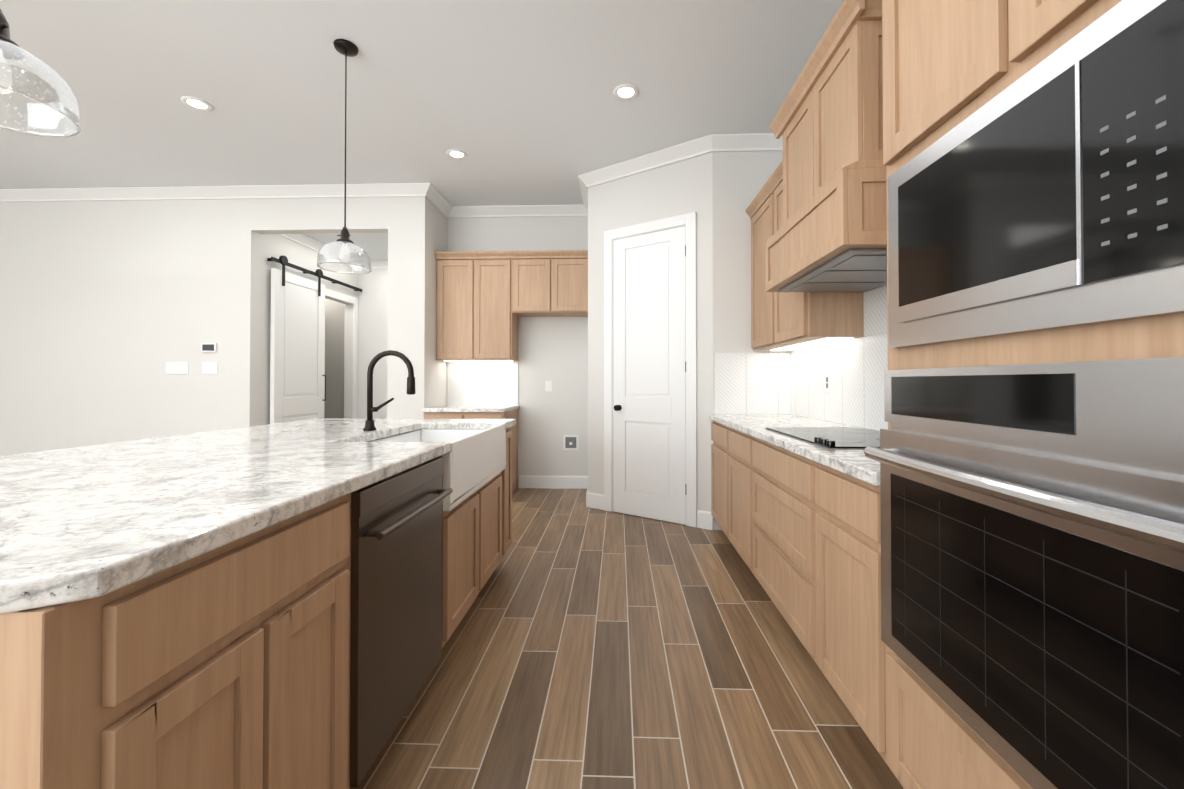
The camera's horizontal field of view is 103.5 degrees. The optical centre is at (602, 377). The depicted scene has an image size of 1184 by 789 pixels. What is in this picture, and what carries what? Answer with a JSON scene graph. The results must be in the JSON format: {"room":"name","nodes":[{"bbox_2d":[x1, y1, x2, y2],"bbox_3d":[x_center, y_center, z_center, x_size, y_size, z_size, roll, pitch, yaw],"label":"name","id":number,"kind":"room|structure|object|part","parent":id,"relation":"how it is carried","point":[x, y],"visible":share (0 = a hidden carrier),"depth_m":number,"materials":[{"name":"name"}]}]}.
{"room":"kitchen","nodes":[
{"label":"kitchen","id":0,"kind":"room"},
{"bbox_2d":[324,299,344,417],"bbox_3d":[-4.016,-0.119,6.118,0.870,2.700,1.060,0,-1,2],"label":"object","id":1,"kind":"structure","parent":0,"point":[334,351],"depth_m":6.56,"materials":[{"name":"paint"}]},
{"bbox_2d":[267,256,361,423],"bbox_3d":[-3.417,-0.043,5.682,0.114,2.512,1.710,0,-1,2],"label":"barn door","id":2,"kind":"structure","parent":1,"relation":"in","point":[297,359],"depth_m":5.23,"materials":[{"name":"white wood"}]},
{"bbox_3d":[-3.417,-0.507,5.686,0.114,1.583,1.710,0,-1,2],"label":"barn door rail","id":3,"kind":"part","parent":2,"relation":"part of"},
{"bbox_2d":[325,288,357,417],"bbox_3d":[-3.450,0.059,6.097,0.018,2.338,0.880,0,-1,2],"label":"door frame","id":4,"kind":"structure","parent":1,"relation":"attached to","point":[341,296],"depth_m":6.46,"materials":[{"name":"white wood"}]},
{"bbox_2d":[0,151,790,529],"bbox_3d":[-3.057,-0.364,1.786,9.220,3.100,9.700,0,-1,2],"label":"wall","id":5,"kind":"structure","parent":0,"point":[108,309],"depth_m":4.69,"materials":[{"name":"paint"}]},
{"bbox_2d":[166,362,187,373],"bbox_3d":[-4.249,-0.094,4.668,0.218,0.110,0.009,0,-1,2],"label":"switch plate","id":6,"kind":"object","parent":5,"relation":"attached to","point":[176,367],"visible":1,"depth_m":4.66,"materials":[{"name":"white plastic"}]},
{"bbox_2d":[201,343,216,351],"bbox_3d":[-3.921,-0.297,4.653,0.150,0.085,0.022,0,-1,2],"label":"thermostat","id":7,"kind":"object","parent":5,"relation":"attached to","point":[208,347],"visible":1,"depth_m":4.64,"materials":[{"name":"white plastic"}]},
{"bbox_2d":[202,362,217,373],"bbox_3d":[-3.915,-0.094,4.657,0.160,0.120,0.009,0,-1,2],"label":"switch plate","id":8,"kind":"object","parent":5,"relation":"attached to","point":[209,367],"visible":1,"depth_m":4.66,"materials":[{"name":"white plastic"}]},
{"bbox_2d":[0,133,782,268],"bbox_3d":[-3.065,-1.743,1.750,8.968,0.338,9.600,0,-1,2],"label":"crown molding","id":9,"kind":"structure","parent":5,"relation":"attached to","point":[703,145],"depth_m":4.62,"materials":[{"name":"white wood"}]},
{"bbox_2d":[545,381,551,391],"bbox_3d":[-0.594,0.096,5.143,0.075,0.120,0.009,0,-1,2],"label":"light switch","id":10,"kind":"object","parent":5,"relation":"attached to","point":[548,386],"visible":1,"depth_m":5.14,"materials":[{"name":"white plastic"}]},
{"bbox_2d":[519,475,587,488],"bbox_3d":[-0.529,1.150,5.129,0.775,0.138,0.016,0,-1,2],"label":"baseboard","id":11,"kind":"structure","parent":5,"relation":"attached to","point":[525,481],"depth_m":5.12,"materials":[{"name":"white wood"}]},
{"bbox_2d":[563,435,578,449],"bbox_3d":[-0.347,0.716,5.123,0.170,0.170,0.020,0,-1,2],"label":"outlet box","id":12,"kind":"object","parent":5,"relation":"attached to","point":[570,442],"visible":1,"depth_m":5.12,"materials":[{"name":"white plastic"}]},
{"bbox_2d":[586,483,591,506],"bbox_3d":[-0.133,1.146,4.743,0.016,0.138,0.759,0,-1,2],"label":"baseboard","id":13,"kind":"structure","parent":5,"relation":"attached to","point":[588,494],"depth_m":4.36,"materials":[{"name":"white wood"}]},
{"bbox_3d":[0.393,-0.061,3.999,0.599,2.040,0.362,0,-1,2],"label":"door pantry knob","id":14,"kind":"part","parent":5,"relation":"part of","materials":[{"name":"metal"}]},
{"bbox_2d":[604,212,696,526],"bbox_3d":[0.388,-0.064,4.016,0.893,2.547,0.024,0,-1,34],"label":"door frame","id":15,"kind":"structure","parent":5,"relation":"attached to","point":[688,221],"depth_m":3.81,"materials":[{"name":"white wood"}]},
{"bbox_2d":[613,226,685,523],"bbox_3d":[0.391,-0.020,4.019,0.703,2.445,0.014,0,-1,34],"label":"pantry door","id":16,"kind":"structure","parent":15,"relation":"attached to","point":[649,372],"depth_m":4.00,"materials":[{"name":"white wood"}]},
{"bbox_2d":[0,0,843,259],"bbox_3d":[-3.034,-1.843,1.875,9.220,0.340,9.850,0,-1,2],"label":"ceiling","id":17,"kind":"structure","parent":0,"point":[517,102],"depth_m":3.07,"materials":[{"name":"paint"}]},
{"bbox_2d":[0,9,80,136],"bbox_3d":[-1.439,-1.278,1.110,0.276,1.281,0.276,0,-1,2],"label":"pendant light","id":18,"kind":"object","parent":17,"relation":"hanging from","point":[11,51],"visible":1,"depth_m":1.13,"materials":[{"name":"clear glass"}]},
{"bbox_3d":[-1.439,-0.728,1.104,0.056,0.105,0.056,0,-1,2],"label":"bulb","id":19,"kind":"part","parent":18,"relation":"part of","materials":[{"name":"glass"}]},
{"bbox_3d":[-1.439,-1.350,1.110,0.128,1.138,0.128,0,-1,2],"label":"cord","id":20,"kind":"part","parent":18,"relation":"part of","materials":[{"name":"black metal"}]},
{"bbox_2d":[180,96,212,110],"bbox_3d":[-2.808,-1.892,3.234,0.170,0.010,0.170,0,-1,2],"label":"recessed light","id":21,"kind":"object","parent":17,"relation":"in","point":[196,103],"visible":1,"depth_m":3.23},
{"bbox_2d":[317,39,371,273],"bbox_3d":[-1.476,-1.262,2.682,0.276,1.281,0.276,0,-1,2],"label":"pendant light","id":22,"kind":"object","parent":17,"relation":"hanging from","point":[344,243],"visible":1,"depth_m":2.66,"materials":[{"name":"clear glass"}]},
{"bbox_3d":[-1.476,-0.697,2.676,0.276,0.150,0.276,0,-1,2],"label":"lamp shade","id":23,"kind":"part","parent":22,"relation":"part of","materials":[{"name":"clear glass"}]},
{"bbox_3d":[-1.476,-0.712,2.676,0.056,0.105,0.056,0,-1,2],"label":"bulb","id":24,"kind":"part","parent":22,"relation":"part of","materials":[{"name":"glass"}]},
{"bbox_3d":[-1.476,-1.333,2.683,0.128,1.138,0.128,0,-1,2],"label":"cord","id":25,"kind":"part","parent":22,"relation":"part of","materials":[{"name":"black metal"}]},
{"bbox_2d":[446,149,466,158],"bbox_3d":[-1.233,-1.885,3.951,0.170,0.010,0.170,0,-1,2],"label":"recessed light","id":26,"kind":"object","parent":17,"relation":"in","point":[455,154],"visible":1,"depth_m":3.94,"materials":[{"name":"white plastic"}]},
{"bbox_2d":[613,84,638,99],"bbox_3d":[0.155,-1.893,3.103,0.170,0.010,0.170,0,-1,2],"label":"recessed light","id":27,"kind":"object","parent":17,"relation":"in","point":[625,91],"visible":1,"depth_m":3.10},
{"bbox_2d":[350,488,902,788],"bbox_3d":[-3.034,1.237,1.843,9.220,0.100,9.850,0,-1,2],"label":"floor","id":28,"kind":"structure","parent":0,"point":[584,647],"depth_m":1.82,"materials":[{"name":"brown wood"}]},
{"bbox_2d":[0,422,515,788],"bbox_3d":[-1.068,0.743,1.829,0.992,0.885,2.497,0,-1,2],"label":"kitchen island","id":29,"kind":"object","parent":28,"relation":"on","point":[284,605],"depth_m":0.92,"materials":[{"name":"brown wood"}]},
{"bbox_2d":[0,418,515,621],"bbox_3d":[-1.287,0.281,1.847,1.352,0.039,2.536,0,-1,2],"label":"island countertop","id":30,"kind":"structure","parent":29,"relation":"on","point":[75,521],"depth_m":1.03,"materials":[{"name":"white stone"}]},
{"bbox_2d":[360,350,415,429],"bbox_3d":[-1.071,0.064,2.350,0.261,0.403,0.060,0,-1,2],"label":"faucet","id":31,"kind":"object","parent":30,"relation":"on","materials":[{"name":"black metal"}]},
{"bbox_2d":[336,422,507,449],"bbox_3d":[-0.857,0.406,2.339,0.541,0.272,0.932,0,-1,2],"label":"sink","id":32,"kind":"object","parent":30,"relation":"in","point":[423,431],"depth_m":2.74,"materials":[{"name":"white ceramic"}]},
{"bbox_2d":[350,457,452,786],"bbox_3d":[-0.618,0.692,1.522,0.072,0.773,0.590,0,-1,2],"label":"dishwasher","id":33,"kind":"object","parent":29,"relation":"in","point":[396,519],"depth_m":1.41,"materials":[{"name":"black metal"}]},
{"bbox_2d":[422,250,587,493],"bbox_3d":[-0.933,-0.043,4.833,1.613,2.518,0.656,0,-1,2],"label":"kitchen cabinets","id":34,"kind":"object","parent":28,"relation":"on","point":[485,300],"visible":0.65,"depth_m":4.85,"materials":[{"name":"brown wood"}]},
{"bbox_2d":[422,405,518,411],"bbox_3d":[-1.335,0.321,4.842,0.809,0.039,0.655,0,-1,2],"label":"countertop","id":35,"kind":"structure","parent":34,"relation":"on","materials":[{"name":"white stone"}]},
{"bbox_2d":[447,361,517,404],"bbox_3d":[-1.330,0.063,5.167,0.797,0.482,0.009,0,-1,2],"label":"backsplash","id":36,"kind":"structure","parent":34,"relation":"on","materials":[{"name":"tile"}]},
{"bbox_2d":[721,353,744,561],"bbox_3d":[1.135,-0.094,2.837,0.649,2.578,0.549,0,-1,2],"label":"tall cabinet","id":37,"kind":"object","parent":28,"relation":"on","point":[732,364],"depth_m":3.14,"materials":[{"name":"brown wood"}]},
{"bbox_2d":[709,414,879,485],"bbox_3d":[1.123,0.297,2.488,0.647,0.039,2.396,0,-1,2],"label":"countertop","id":38,"kind":"structure","parent":37,"relation":"on","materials":[{"name":"white stone"}]},
{"bbox_2d":[765,427,879,447],"bbox_3d":[1.128,0.262,2.150,0.510,0.024,0.765,0,-1,2],"label":"cooktop","id":39,"kind":"object","parent":38,"relation":"in","point":[823,437],"depth_m":2.15,"materials":[{"name":"black glass"}]},
{"bbox_2d":[745,73,804,646],"bbox_3d":[1.112,-0.101,2.155,0.649,2.578,0.815,0,-1,2],"label":"tall cabinet","id":40,"kind":"object","parent":28,"relation":"on","point":[774,502],"depth_m":2.49,"materials":[{"name":"brown wood"}]},
{"bbox_2d":[865,0,1183,788],"bbox_3d":[1.068,-0.149,0.871,0.649,2.648,0.846,0,-1,2],"label":"tall cabinet","id":41,"kind":"object","parent":28,"relation":"on","point":[947,474],"depth_m":0.82,"materials":[{"name":"brown wood"}]},
{"bbox_2d":[864,357,1183,788],"bbox_3d":[0.725,0.338,0.885,0.111,0.722,0.740,0,-1,2],"label":"oven","id":42,"kind":"object","parent":41,"relation":"in","point":[1032,508],"depth_m":0.77,"materials":[{"name":"silver metal"}]},
{"bbox_2d":[888,0,1183,347],"bbox_3d":[0.763,-0.313,0.890,0.034,0.460,0.740,0,-1,2],"label":"microwave","id":43,"kind":"object","parent":41,"relation":"in","point":[1055,207],"depth_m":0.77,"materials":[{"name":"silver metal"}]},
{"bbox_2d":[714,284,887,430],"bbox_3d":[1.143,-0.099,2.491,0.607,0.752,2.396,0,-1,2],"label":"backsplash","id":44,"kind":"structure","parent":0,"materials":[{"name":"tile"}]},
{"bbox_2d":[824,373,829,391],"bbox_3d":[1.452,0.034,3.017,0.007,0.120,0.075,0,-1,2],"label":"outlet","id":45,"kind":"object","parent":44,"relation":"attached to","point":[826,375],"depth_m":3.02,"materials":[{"name":"white plastic"}]}
]}

